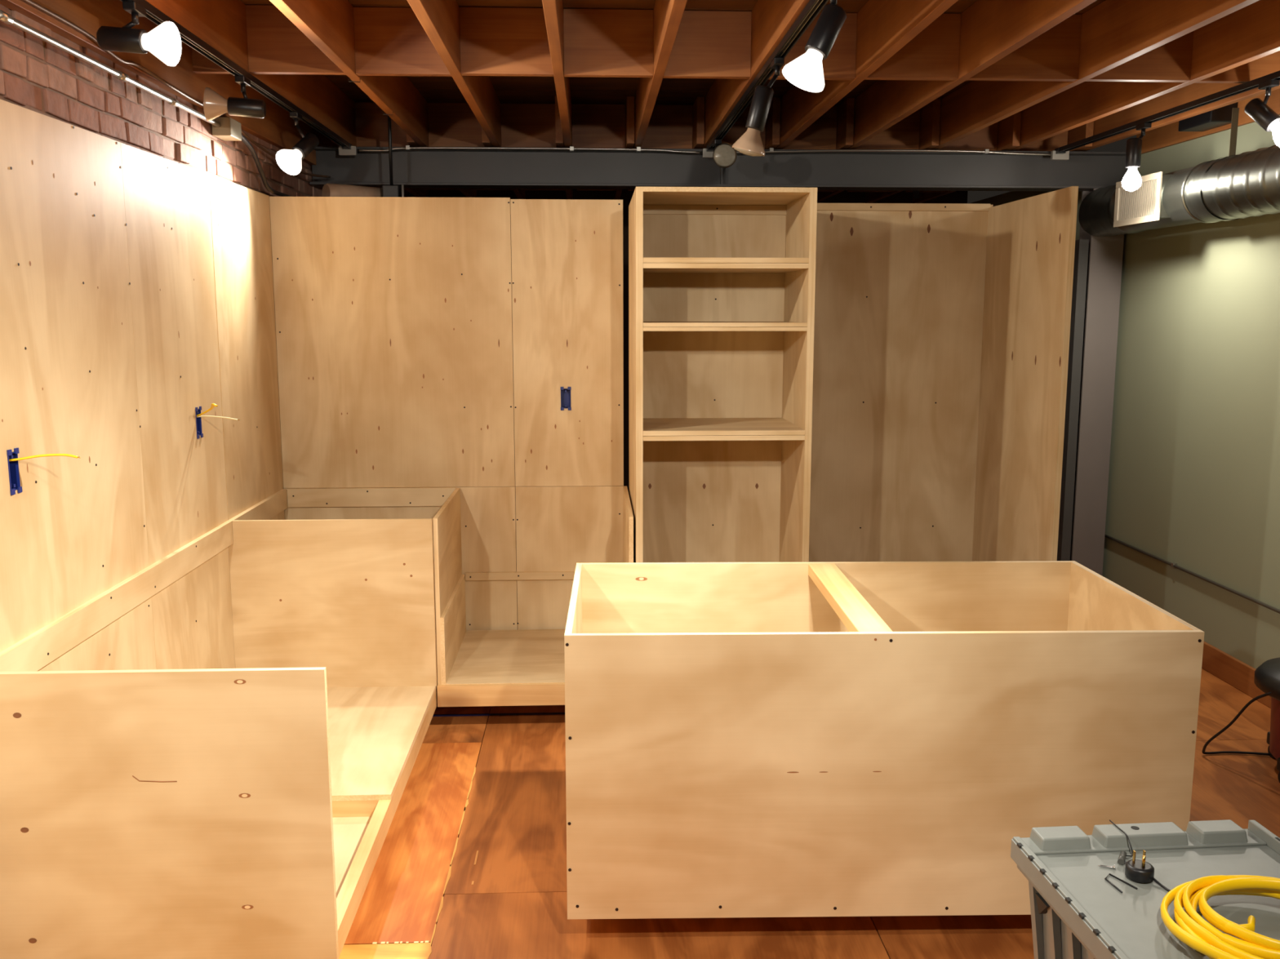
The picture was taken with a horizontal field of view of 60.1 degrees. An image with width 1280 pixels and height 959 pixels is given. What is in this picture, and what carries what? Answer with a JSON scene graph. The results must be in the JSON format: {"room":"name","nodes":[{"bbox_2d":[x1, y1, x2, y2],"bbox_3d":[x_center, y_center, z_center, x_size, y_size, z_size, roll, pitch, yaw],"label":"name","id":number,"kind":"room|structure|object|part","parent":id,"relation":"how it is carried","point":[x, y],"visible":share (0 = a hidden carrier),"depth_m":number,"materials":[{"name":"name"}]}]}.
{"room":"unfinished kitchen","nodes":[
{"label":"unfinished kitchen","id":0,"kind":"room"},
{"bbox_2d":[0,4,322,671],"bbox_3d":[-1.675,-0.101,3.605,0.171,2.496,11.100,0,9,-3],"label":"wall","id":1,"kind":"structure","parent":0,"point":[137,291],"depth_m":3.40,"materials":[{"name":"wood"}]},
{"bbox_2d":[6,447,22,495],"bbox_3d":[-1.562,-0.020,2.743,0.029,0.112,0.049,0,9,-3],"label":"electrical box","id":2,"kind":"object","parent":1,"relation":"attached to","point":[13,466],"visible":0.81,"depth_m":2.76,"materials":[{"name":"blue plastic"}]},
{"bbox_2d":[8,453,80,461],"bbox_3d":[-1.490,-0.055,2.760,0.172,0.016,0.016,-3,9,-16],"label":"cable","id":3,"kind":"object","parent":2,"relation":"attached to","point":[45,455],"visible":0.92,"depth_m":2.76,"materials":[{"name":"yellow plastic"}]},
{"bbox_2d":[0,9,221,127],"bbox_3d":[-1.556,-1.111,2.555,0.024,0.024,3.520,0,9,-3],"label":"conduit","id":4,"kind":"object","parent":1,"relation":"attached to","point":[6,18],"visible":1,"depth_m":3.22,"materials":[{"name":"metal"}]},
{"bbox_2d":[22,0,330,178],"bbox_3d":[-1.606,-1.348,4.027,0.069,0.128,3.502,0,9,-1],"label":"cable","id":5,"kind":"object","parent":1,"relation":"attached to","point":[34,4],"visible":0.78,"depth_m":3.48,"materials":[{"name":"grey metal"}]},
{"bbox_2d":[195,406,203,439],"bbox_3d":[-1.620,-0.208,4.038,0.029,0.114,0.054,0,9,-3],"label":"electrical box","id":6,"kind":"object","parent":1,"relation":"attached to","point":[198,420],"visible":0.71,"depth_m":4.06,"materials":[{"name":"blue plastic"}]},
{"bbox_2d":[196,403,217,416],"bbox_3d":[-1.546,-0.248,3.964,0.038,0.060,0.219,-8,12,-43],"label":"cable","id":7,"kind":"object","parent":6,"relation":"attached to","point":[213,405],"visible":0.97,"depth_m":3.98,"materials":[{"name":"yellow plastic"}]},
{"bbox_2d":[196,415,239,420],"bbox_3d":[-1.538,-0.224,4.025,0.188,0.015,0.019,2,9,12],"label":"cable","id":8,"kind":"object","parent":6,"relation":"attached to","point":[200,415],"visible":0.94,"depth_m":4.03,"materials":[{"name":"white plastic"}]},
{"bbox_2d":[0,0,408,197],"bbox_3d":[-1.615,-1.450,3.362,0.038,0.333,10.980,0,9,-3],"label":"trim","id":9,"kind":"structure","parent":1,"relation":"attached to","point":[277,128],"depth_m":3.76,"materials":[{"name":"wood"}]},
{"bbox_2d":[211,116,241,141],"bbox_3d":[-1.629,-1.381,4.364,0.072,0.070,0.140,0,9,-3],"label":"junction box","id":10,"kind":"object","parent":1,"relation":"attached to","point":[230,130],"visible":0.91,"depth_m":4.30,"materials":[{"name":"beige metal"}]},
{"bbox_2d":[241,134,292,196],"bbox_3d":[-1.616,-1.369,4.919,0.076,0.211,0.955,1,9,3],"label":"conduit","id":11,"kind":"object","parent":1,"relation":"attached to","point":[246,143],"visible":0.63,"depth_m":4.74,"materials":[{"name":"grey metal"}]},
{"bbox_2d":[321,183,382,197],"bbox_3d":[-1.395,-1.394,5.446,0.320,0.104,0.104,-7,11,-41],"label":"pipe","id":12,"kind":"object","parent":1,"relation":"attached to","point":[328,189],"visible":0.51,"depth_m":5.37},
{"bbox_2d":[269,196,992,631],"bbox_3d":[-0.007,-0.197,5.232,3.309,2.197,0.120,0,9,-3],"label":"wall","id":13,"kind":"structure","parent":0,"point":[397,334],"depth_m":5.13,"materials":[{"name":"brown wood"}]},
{"bbox_2d":[560,386,571,410],"bbox_3d":[-0.345,-0.379,5.162,0.049,0.109,0.052,0,9,-3],"label":"electrical box","id":14,"kind":"object","parent":13,"relation":"attached to","point":[565,393],"visible":1,"depth_m":5.18,"materials":[{"name":"blue plastic"}]},
{"bbox_2d":[408,189,968,506],"bbox_3d":[0.338,-1.111,9.212,4.700,2.810,0.100,0,9,-3],"label":"wall","id":15,"kind":"structure","parent":0,"point":[844,197],"depth_m":9.04,"materials":[{"name":"black paint"}]},
{"bbox_2d":[144,0,1279,203],"bbox_3d":[0.585,-1.552,3.536,4.700,0.313,11.199,0,9,-3],"label":"ceiling","id":16,"kind":"structure","parent":0,"point":[992,75],"depth_m":4.13,"materials":[{"name":"brown wood"}]},
{"bbox_2d":[120,0,351,149],"bbox_3d":[-1.343,-1.156,2.032,0.040,0.028,7.480,0,9,-3],"label":"track","id":17,"kind":"object","parent":16,"relation":"attached to","point":[155,15],"visible":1,"depth_m":3.86,"materials":[{"name":"black metal"}]},
{"bbox_2d":[96,0,181,66],"bbox_3d":[-1.387,-1.223,3.046,0.214,0.161,0.116,0,9,-3],"label":"track spotlight","id":18,"kind":"object","parent":17,"relation":"hanging from","point":[163,42],"visible":1,"depth_m":3.03,"materials":[{"name":"black metal"}]},
{"bbox_3d":[-1.409,-1.250,3.052,0.047,0.032,0.014,2,9,11],"label":"stem","id":19,"kind":"part","parent":18,"relation":"part of","materials":[{"name":"black metal"}]},
{"bbox_2d":[203,75,266,121],"bbox_3d":[-1.462,-1.369,3.983,0.214,0.154,0.116,0,9,-3],"label":"track spotlight","id":20,"kind":"object","parent":17,"relation":"hanging from","point":[215,105],"visible":1,"depth_m":3.97,"materials":[{"name":"black metal"}]},
{"bbox_3d":[-1.427,-1.387,3.998,0.023,0.037,0.014,0,9,-3],"label":"stem","id":21,"kind":"part","parent":20,"relation":"part of","materials":[{"name":"black metal"}]},
{"bbox_2d":[275,111,319,175],"bbox_3d":[-1.451,-1.418,4.678,0.116,0.265,0.209,2,9,14],"label":"track spotlight","id":22,"kind":"object","parent":17,"relation":"hanging from","point":[289,161],"visible":1,"depth_m":4.66,"materials":[{"name":"black metal"}]},
{"bbox_3d":[-1.444,-1.478,4.712,0.056,0.074,0.013,4,9,24],"label":"stem","id":23,"kind":"part","parent":22,"relation":"part of","materials":[{"name":"black metal"}]},
{"bbox_2d":[382,115,404,197],"bbox_3d":[-1.207,-1.614,5.408,0.106,0.626,0.086,0,9,-3],"label":"vertical pipe","id":24,"kind":"object","parent":16,"relation":"hanging from","point":[388,191],"visible":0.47,"depth_m":5.40,"materials":[{"name":"black plastic"}]},
{"bbox_3d":[-1.220,-1.683,5.400,0.015,0.486,0.015,3,9,20],"label":"stem","id":25,"kind":"part","parent":24,"relation":"part of","materials":[{"name":"black plastic"}]},
{"bbox_2d":[706,0,829,151],"bbox_3d":[0.532,-1.167,2.099,0.040,0.028,7.450,0,9,-3],"label":"track","id":26,"kind":"object","parent":16,"relation":"attached to","point":[813,7],"visible":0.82,"depth_m":3.70,"materials":[{"name":"black metal"}]},
{"bbox_2d":[712,139,737,168],"bbox_3d":[0.406,-1.592,5.424,0.116,0.146,0.187,0,9,-3],"label":"track spotlight","id":27,"kind":"object","parent":26,"relation":"attached to","point":[724,156],"visible":0.98,"depth_m":5.34,"materials":[{"name":"black metal"}]},
{"bbox_2d":[732,57,784,156],"bbox_3d":[0.394,-1.252,3.739,0.165,0.312,0.116,0,9,-3],"label":"track spotlight","id":28,"kind":"object","parent":26,"relation":"hanging from","point":[750,144],"visible":1,"depth_m":3.71,"materials":[{"name":"black metal"}]},
{"bbox_3d":[0.432,-1.317,3.717,0.069,0.094,0.014,0,9,-3],"label":"stem","id":29,"kind":"part","parent":28,"relation":"part of","materials":[{"name":"black metal"}]},
{"bbox_2d":[782,0,846,92],"bbox_3d":[0.449,-1.136,2.837,0.168,0.271,0.116,-3,9,-18],"label":"track spotlight","id":30,"kind":"object","parent":26,"relation":"hanging from","point":[806,72],"visible":1,"depth_m":2.82,"materials":[{"name":"black metal"}]},
{"bbox_2d":[1054,71,1279,154],"bbox_3d":[2.388,-1.181,2.191,0.040,0.028,7.470,0,9,-3],"label":"track","id":31,"kind":"object","parent":16,"relation":"attached to","point":[1252,84],"visible":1,"depth_m":4.68,"materials":[{"name":"black metal"}]},
{"bbox_2d":[1121,122,1151,191],"bbox_3d":[2.232,-1.451,4.993,0.096,0.294,0.083,0,9,-3],"label":"track spotlight","id":32,"kind":"object","parent":31,"relation":"hanging from","point":[1131,181],"visible":1,"depth_m":4.97,"materials":[{"name":"black metal"}]},
{"bbox_3d":[2.225,-1.363,5.006,0.083,0.115,0.083,0,9,-3],"label":"globe bulb","id":33,"kind":"part","parent":32,"relation":"part of","materials":[{"name":"white glass"}]},
{"bbox_2d":[1244,79,1279,146],"bbox_3d":[2.313,-1.332,4.045,0.084,0.246,0.196,-5,10,-30],"label":"track spotlight","id":34,"kind":"object","parent":31,"relation":"hanging from","point":[1256,109],"visible":1,"depth_m":4.04,"materials":[{"name":"black metal"}]},
{"bbox_3d":[2.297,-1.390,4.064,0.028,0.051,0.014,0,9,-3],"label":"stem","id":35,"kind":"part","parent":34,"relation":"part of","materials":[{"name":"black metal"}]},
{"bbox_3d":[2.341,-1.256,4.016,0.088,0.105,0.101,0,9,-3],"label":"globe bulb","id":36,"kind":"part","parent":34,"relation":"part of","materials":[{"name":"white glass"}]},
{"bbox_2d":[1078,107,1279,237],"bbox_3d":[2.668,-0.952,2.107,0.288,0.472,7.811,0,9,-3],"label":"duct","id":37,"kind":"object","parent":16,"relation":"hanging from","point":[1246,184],"visible":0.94,"depth_m":4.86,"materials":[{"name":"metal"}]},
{"bbox_2d":[1107,160,1209,233],"bbox_3d":[2.523,-1.332,5.272,0.278,0.270,0.730,0,9,-3],"label":"grille","id":38,"kind":"object","parent":37,"relation":"attached to","point":[1160,202],"depth_m":5.18,"materials":[{"name":"metal"}]},
{"bbox_2d":[338,543,1279,958],"bbox_3d":[0.587,1.147,3.896,4.700,0.061,11.100,0,9,-3],"label":"floor","id":39,"kind":"structure","parent":0,"point":[471,863],"depth_m":3.38,"materials":[{"name":"brown wood"}]},
{"bbox_2d":[0,488,437,958],"bbox_3d":[-1.191,0.674,3.900,0.814,0.876,2.652,0,9,-3],"label":"base cabinet","id":40,"kind":"object","parent":39,"relation":"on","point":[247,811],"visible":0.98,"depth_m":2.61,"materials":[{"name":"brown wood"}]},
{"bbox_3d":[-1.123,0.822,2.593,0.794,0.776,0.018,0,9,-3],"label":"panel","id":41,"kind":"part","parent":40,"relation":"part of","materials":[{"name":"brown wood"}]},
{"bbox_3d":[-1.223,0.498,4.423,0.798,0.686,0.018,0,9,-3],"label":"divider panel","id":42,"kind":"part","parent":40,"relation":"part of","materials":[{"name":"brown wood"}]},
{"bbox_3d":[-1.158,1.133,3.065,0.712,0.018,0.821,0,9,-3],"label":"floor panel","id":43,"kind":"part","parent":40,"relation":"part of","materials":[{"name":"brown wood"}]},
{"bbox_3d":[-1.218,0.865,4.354,0.793,0.018,1.810,0,9,-3],"label":"deck panel","id":44,"kind":"part","parent":40,"relation":"part of","materials":[{"name":"brown wood"}]},
{"bbox_3d":[-0.806,1.027,3.587,0.038,0.072,1.855,0,9,-3],"label":"rail","id":45,"kind":"part","parent":40,"relation":"part of","materials":[{"name":"brown wood"}]},
{"bbox_2d":[286,485,633,706],"bbox_3d":[-0.831,0.530,4.848,1.577,0.876,0.808,0,9,-3],"label":"base cabinet","id":46,"kind":"object","parent":39,"relation":"on","point":[511,667],"visible":0.84,"depth_m":4.82,"materials":[{"name":"brown wood"}]},
{"bbox_3d":[-0.832,0.480,4.840,0.018,0.776,0.770,0,9,-3],"label":"panel","id":47,"kind":"part","parent":46,"relation":"part of","materials":[{"name":"brown wood"}]},
{"bbox_3d":[-0.815,0.639,4.855,0.015,0.277,0.750,0,9,-3],"label":"support panel","id":48,"kind":"part","parent":46,"relation":"part of","materials":[{"name":"brown wood"}]},
{"bbox_3d":[-0.424,0.877,4.519,0.798,0.088,0.018,0,9,-3],"label":"rail","id":49,"kind":"part","parent":46,"relation":"part of","materials":[{"name":"brown wood"}]},
{"bbox_3d":[-0.442,0.781,4.903,0.762,0.018,0.770,0,9,-3],"label":"deck panel","id":50,"kind":"part","parent":46,"relation":"part of","materials":[{"name":"brown wood"}]},
{"bbox_3d":[-0.053,0.474,4.884,0.018,0.776,0.790,0,9,-3],"label":"panel","id":51,"kind":"part","parent":46,"relation":"part of","materials":[{"name":"brown wood"}]},
{"bbox_2d":[432,712,564,716],"bbox_3d":[-0.408,0.994,4.701,1.015,0.001,0.024,0,9,-3],"label":"toe kick","id":52,"kind":"object","parent":39,"relation":"on","point":[516,713],"visible":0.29,"depth_m":4.69,"materials":[{"name":"black wood"}]},
{"bbox_2d":[628,186,817,562],"bbox_3d":[0.314,-0.109,4.784,0.695,2.158,0.815,0,9,-3],"label":"bookcase","id":53,"kind":"object","parent":39,"relation":"on","point":[722,280],"visible":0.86,"depth_m":4.81,"materials":[{"name":"brown wood"}]},
{"bbox_3d":[-0.020,-0.107,4.769,0.027,2.158,0.815,0,9,-3],"label":"panel","id":54,"kind":"part","parent":53,"relation":"part of","materials":[{"name":"brown wood"}]},
{"bbox_3d":[0.320,-0.223,4.622,0.641,0.019,0.527,0,9,-3],"label":"shelf","id":55,"kind":"part","parent":53,"relation":"part of","materials":[{"name":"brown wood"}]},
{"bbox_3d":[0.320,-0.203,4.625,0.641,0.019,0.527,0,9,-3],"label":"shelf","id":56,"kind":"part","parent":53,"relation":"part of","materials":[{"name":"brown wood"}]},
{"bbox_3d":[0.320,-0.640,4.559,0.641,0.015,0.527,0,9,-3],"label":"shelf","id":57,"kind":"part","parent":53,"relation":"part of","materials":[{"name":"brown wood"}]},
{"bbox_3d":[0.320,-0.624,4.561,0.641,0.015,0.527,0,9,-3],"label":"shelf","id":58,"kind":"part","parent":53,"relation":"part of","materials":[{"name":"brown wood"}]},
{"bbox_3d":[0.320,-0.884,4.522,0.641,0.019,0.527,0,9,-3],"label":"shelf","id":59,"kind":"part","parent":53,"relation":"part of","materials":[{"name":"brown wood"}]},
{"bbox_3d":[0.320,-0.863,4.525,0.641,0.019,0.527,0,9,-3],"label":"shelf","id":60,"kind":"part","parent":53,"relation":"part of","materials":[{"name":"brown wood"}]},
{"bbox_3d":[0.314,-1.167,4.623,0.641,0.018,0.815,0,9,-3],"label":"panel","id":61,"kind":"part","parent":53,"relation":"part of","materials":[{"name":"brown wood"}]},
{"bbox_3d":[0.647,-0.111,4.799,0.027,2.158,0.815,0,9,-3],"label":"panel","id":62,"kind":"part","parent":53,"relation":"part of","materials":[{"name":"brown wood"}]},
{"bbox_2d":[564,560,1204,919],"bbox_3d":[0.621,0.765,3.297,1.642,0.876,0.821,0,9,-1],"label":"base cabinet","id":63,"kind":"object","parent":39,"relation":"on","point":[807,739],"visible":0.98,"depth_m":2.89,"materials":[{"name":"brown wood"}]},
{"bbox_3d":[-0.191,0.718,3.275,0.018,0.776,0.784,0,9,-1],"label":"panel","id":64,"kind":"part","parent":63,"relation":"part of","materials":[{"name":"brown wood"}]},
{"bbox_3d":[0.613,0.656,3.687,1.642,0.776,0.018,0,9,-1],"label":"panel","id":65,"kind":"part","parent":63,"relation":"part of","materials":[{"name":"brown wood"}]},
{"bbox_3d":[1.433,0.714,3.306,0.018,0.776,0.784,0,9,-1],"label":"panel","id":66,"kind":"part","parent":63,"relation":"part of","materials":[{"name":"brown wood"}]},
{"bbox_2d":[972,186,1078,561],"bbox_3d":[1.635,-0.115,4.814,0.024,2.160,0.899,0,9,-3],"label":"end panel","id":67,"kind":"object","parent":39,"relation":"on","point":[1030,247],"visible":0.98,"depth_m":4.68,"materials":[{"name":"brown wood"}]},
{"bbox_2d":[1057,240,1088,560],"bbox_3d":[2.412,-0.288,6.236,0.052,2.075,0.130,0,9,-3],"label":"stud","id":68,"kind":"object","parent":39,"relation":"on","point":[1081,253],"visible":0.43,"depth_m":6.16,"materials":[{"name":"paint"}]},
{"bbox_2d":[1070,188,1124,575],"bbox_3d":[2.536,-0.422,6.222,0.180,2.345,0.152,0,9,-3],"label":"steel column","id":69,"kind":"structure","parent":39,"relation":"on","point":[1104,264],"depth_m":6.14,"materials":[{"name":"grey metal"}]},
{"bbox_2d":[309,146,1128,191],"bbox_3d":[0.465,-1.663,5.944,4.394,0.193,0.160,0,9,-3],"label":"steel beam","id":70,"kind":"structure","parent":69,"relation":"on","point":[412,168],"depth_m":5.92,"materials":[{"name":"grey metal"}]},
{"bbox_2d":[337,146,357,155],"bbox_3d":[-1.509,-1.697,5.719,0.090,0.047,0.030,0,9,-3],"label":"junction box","id":71,"kind":"object","parent":70,"relation":"attached to","point":[353,152],"visible":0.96,"depth_m":5.71,"materials":[{"name":"metal"}]},
{"bbox_2d":[359,145,1050,155],"bbox_3d":[0.367,-1.729,5.830,3.650,0.032,0.038,0,9,-3],"label":"conduit","id":72,"kind":"object","parent":70,"relation":"attached to","point":[407,147],"visible":0.91,"depth_m":5.81,"materials":[{"name":"metal"}]},
{"bbox_2d":[702,148,713,158],"bbox_3d":[0.374,-1.709,5.802,0.090,0.047,0.030,0,9,-3],"label":"junction box","id":73,"kind":"object","parent":70,"relation":"attached to","point":[705,154],"visible":0.53,"depth_m":5.79,"materials":[{"name":"metal"}]},
{"bbox_2d":[1050,151,1069,160],"bbox_3d":[2.232,-1.722,5.883,0.090,0.047,0.030,0,9,-3],"label":"junction box","id":74,"kind":"object","parent":70,"relation":"attached to","point":[1054,157],"visible":0.87,"depth_m":5.87,"materials":[{"name":"metal"}]},
{"bbox_2d":[1202,657,1279,782],"bbox_3d":[2.462,0.823,4.043,0.589,0.538,0.482,0,9,-3],"label":"shop vacuum","id":75,"kind":"object","parent":39,"relation":"on","point":[1267,675],"visible":1,"depth_m":4.08,"materials":[{"name":"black plastic"}]},
{"bbox_3d":[2.295,0.911,4.136,0.265,0.332,0.238,0,9,-3],"label":"cord","id":76,"kind":"part","parent":75,"relation":"part of","materials":[{"name":"black plastic"}]},
{"bbox_3d":[2.515,0.740,4.033,0.482,0.095,0.482,0,9,-3],"label":"lid","id":77,"kind":"part","parent":75,"relation":"part of","materials":[{"name":"black plastic"}]},
{"bbox_3d":[0.918,1.247,1.745,0.458,0.390,0.683,-1,9,-5],"label":"storage tote","id":78,"kind":"object","parent":39,"relation":"on","visible":0},
{"bbox_2d":[1010,819,1279,958],"bbox_3d":[0.918,0.839,1.683,0.458,0.432,0.683,-1,9,-5],"label":"storage tote","id":79,"kind":"object","parent":78,"relation":"on","point":[1076,913],"depth_m":1.81,"materials":[{"name":"grey plastic"}]},
{"bbox_2d":[1097,865,1115,870],"bbox_3d":[0.792,0.656,1.877,0.028,0.008,0.008,2,9,13],"label":"screw","id":80,"kind":"object","parent":79,"relation":"on","point":[1104,866],"visible":1,"depth_m":1.88,"materials":[{"name":"metal"}]},
{"bbox_2d":[1109,819,1133,865],"bbox_3d":[0.844,0.636,1.937,0.030,0.028,0.123,2,9,15],"label":"wire","id":81,"kind":"object","parent":79,"relation":"on","point":[1121,860],"visible":0.94,"depth_m":1.91,"materials":[{"name":"black plastic"}]},
{"bbox_2d":[1104,873,1137,893],"bbox_3d":[0.785,0.666,1.824,0.034,0.003,0.055,-5,10,-27],"label":"wire staple","id":82,"kind":"object","parent":79,"relation":"on","point":[1110,874],"visible":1,"depth_m":1.82,"materials":[{"name":"black metal"}]},
{"bbox_2d":[1124,849,1170,891],"bbox_3d":[0.852,0.648,1.801,0.044,0.045,0.135,-4,10,-25],"label":"plug","id":83,"kind":"object","parent":79,"relation":"on","point":[1140,871],"visible":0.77,"depth_m":1.83,"materials":[{"name":"black plastic"}]},
{"bbox_3d":[0.869,0.667,1.794,0.012,0.010,0.103,-5,10,-30],"label":"cord","id":84,"kind":"part","parent":83,"relation":"part of","materials":[{"name":"black plastic"}]},
{"bbox_3d":[0.949,0.658,1.635,0.322,0.059,0.306,0,9,-3],"label":"cable coil","id":85,"kind":"part","parent":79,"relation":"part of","materials":[{"name":"yellow rubber"}]},
{"bbox_2d":[968,115,1279,669],"bbox_3d":[2.829,-0.140,3.802,0.120,2.515,11.100,0,9,-3],"label":"wall","id":86,"kind":"structure","parent":0,"point":[1193,484],"depth_m":5.31,"materials":[{"name":"grey paint"}]},
{"bbox_2d":[1104,534,1279,613],"bbox_3d":[2.762,0.694,3.824,0.022,0.022,5.100,0,9,-3],"label":"conduit","id":87,"kind":"object","parent":86,"relation":"attached to","point":[1174,565],"visible":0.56,"depth_m":5.34,"materials":[{"name":"metal"}]},
{"bbox_2d":[1177,102,1237,132],"bbox_3d":[2.628,-1.697,5.125,0.125,0.125,0.280,0,9,-3],"label":"box","id":88,"kind":"object","parent":86,"relation":"attached to","point":[1220,117],"visible":0.4,"depth_m":5.04,"materials":[{"name":"plastic"}]},
{"bbox_2d":[1136,88,1279,154],"bbox_3d":[2.894,-1.236,2.018,0.132,0.183,7.900,0,9,-3],"label":"trim","id":89,"kind":"structure","parent":86,"relation":"attached to","point":[1167,135],"depth_m":5.46,"materials":[{"name":"brown wood"}]},
{"bbox_2d":[1201,641,1271,708],"bbox_3d":[2.830,1.281,2.398,0.020,0.126,7.900,0,9,-3],"label":"baseboard","id":90,"kind":"structure","parent":86,"relation":"attached to","point":[1240,675],"depth_m":5.05,"materials":[{"name":"brown wood"}]}
]}

